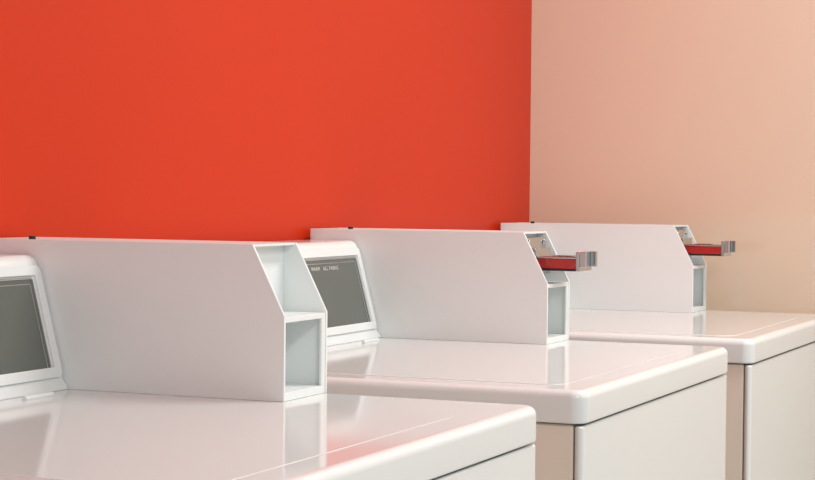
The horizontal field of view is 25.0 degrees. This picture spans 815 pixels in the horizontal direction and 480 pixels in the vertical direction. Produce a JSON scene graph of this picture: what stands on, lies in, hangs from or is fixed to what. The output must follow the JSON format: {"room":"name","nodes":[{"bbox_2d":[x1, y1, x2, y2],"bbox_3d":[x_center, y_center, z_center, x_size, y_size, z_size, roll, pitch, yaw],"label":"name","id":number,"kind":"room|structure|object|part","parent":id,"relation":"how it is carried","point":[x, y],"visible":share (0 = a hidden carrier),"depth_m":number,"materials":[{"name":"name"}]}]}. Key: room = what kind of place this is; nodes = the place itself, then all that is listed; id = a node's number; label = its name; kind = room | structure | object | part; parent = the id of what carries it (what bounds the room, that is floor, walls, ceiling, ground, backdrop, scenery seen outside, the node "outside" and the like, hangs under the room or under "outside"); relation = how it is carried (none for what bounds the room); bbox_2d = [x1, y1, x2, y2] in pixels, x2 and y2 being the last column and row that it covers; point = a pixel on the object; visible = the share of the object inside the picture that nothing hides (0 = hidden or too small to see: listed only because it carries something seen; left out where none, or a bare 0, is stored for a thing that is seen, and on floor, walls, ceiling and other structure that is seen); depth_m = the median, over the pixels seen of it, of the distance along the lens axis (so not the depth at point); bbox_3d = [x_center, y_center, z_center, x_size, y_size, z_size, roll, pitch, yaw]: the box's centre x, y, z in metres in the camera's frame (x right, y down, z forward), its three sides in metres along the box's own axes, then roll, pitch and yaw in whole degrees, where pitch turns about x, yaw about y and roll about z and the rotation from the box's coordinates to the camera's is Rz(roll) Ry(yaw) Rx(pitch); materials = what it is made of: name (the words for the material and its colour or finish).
{"room":"laundry","nodes":[
{"label":"laundry","id":0,"kind":"room"},
{"bbox_2d":[0,0,531,241],"bbox_3d":[-0.955,-0.238,1.149,0.100,2.700,5.897,1,2,23],"label":"wall","id":1,"kind":"structure","parent":0,"point":[209,120],"depth_m":2.73,"materials":[{"name":"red paint"}]},
{"bbox_2d":[529,0,814,313],"bbox_3d":[2.183,-0.255,3.063,4.350,2.700,0.100,1,2,23],"label":"wall","id":2,"kind":"structure","parent":0,"point":[699,115],"depth_m":3.70,"materials":[{"name":"beige paint"}]},
{"bbox_3d":[1.003,1.200,0.390,4.350,0.100,5.997,1,2,23],"label":"floor","id":3,"kind":"structure","parent":0,"visible":0},
{"bbox_2d":[0,236,535,479],"bbox_3d":[-0.296,0.554,1.754,0.642,1.099,0.700,1,2,23],"label":"washing machine","id":4,"kind":"object","parent":3,"relation":"on","point":[121,359],"visible":1,"depth_m":1.95,"materials":[{"name":"beige metal"}]},
{"bbox_3d":[-0.512,0.100,1.781,0.029,0.106,0.550,1,2,23],"label":"console panel","id":5,"kind":"part","parent":4,"relation":"part of","materials":[{"name":"grey plastic"}]},
{"bbox_3d":[-0.256,0.176,1.686,0.445,0.001,0.530,1,2,23],"label":"lid","id":6,"kind":"part","parent":4,"relation":"part of","materials":[{"name":"white metal"}]},
{"bbox_3d":[-0.010,0.635,1.632,0.011,0.829,0.693,1,2,23],"label":"panel","id":7,"kind":"part","parent":4,"relation":"part of","materials":[{"name":"white metal"}]},
{"bbox_2d":[263,227,727,479],"bbox_3d":[0.040,0.538,2.534,0.642,1.099,0.700,1,2,23],"label":"washing machine","id":8,"kind":"object","parent":3,"relation":"on","point":[434,314],"visible":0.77,"depth_m":2.63,"materials":[{"name":"beige metal"}]},
{"bbox_3d":[-0.176,0.084,2.561,0.029,0.106,0.550,1,2,23],"label":"console panel","id":9,"kind":"part","parent":8,"relation":"part of","materials":[{"name":"grey plastic"}]},
{"bbox_3d":[0.080,0.160,2.467,0.445,0.001,0.530,1,2,23],"label":"lid","id":10,"kind":"part","parent":8,"relation":"part of","materials":[{"name":"white metal"}]},
{"bbox_3d":[0.232,0.044,2.762,0.066,0.003,0.056,1,2,23],"label":"coin slide rail","id":11,"kind":"part","parent":8,"relation":"part of","materials":[{"name":"black plastic"}]},
{"bbox_3d":[0.238,0.032,2.759,0.079,0.029,0.060,1,2,23],"label":"coin slide frame","id":12,"kind":"part","parent":8,"relation":"part of","materials":[{"name":"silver metal"}]},
{"bbox_3d":[0.327,0.619,2.413,0.011,0.829,0.693,1,2,23],"label":"panel","id":13,"kind":"part","parent":8,"relation":"part of","materials":[{"name":"white metal"}]},
{"bbox_2d":[501,221,814,479],"bbox_3d":[0.376,0.522,3.315,0.642,1.099,0.700,1,2,23],"label":"washing machine","id":14,"kind":"object","parent":3,"relation":"on","point":[647,285],"visible":0.42,"depth_m":3.27,"materials":[{"name":"beige metal"}]},
{"bbox_3d":[0.416,0.144,3.247,0.445,0.001,0.530,1,2,23],"label":"lid","id":15,"kind":"part","parent":14,"relation":"part of","materials":[{"name":"white metal"}]},
{"bbox_3d":[0.573,0.028,3.540,0.078,0.003,0.056,1,2,23],"label":"coin slide rail","id":16,"kind":"part","parent":14,"relation":"part of","materials":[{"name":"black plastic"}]},
{"bbox_3d":[0.580,0.016,3.537,0.091,0.029,0.060,1,2,23],"label":"coin slide frame","id":17,"kind":"part","parent":14,"relation":"part of","materials":[{"name":"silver metal"}]},
{"bbox_3d":[0.663,0.603,3.193,0.011,0.829,0.693,1,2,23],"label":"panel","id":18,"kind":"part","parent":14,"relation":"part of","materials":[{"name":"white metal"}]}
]}

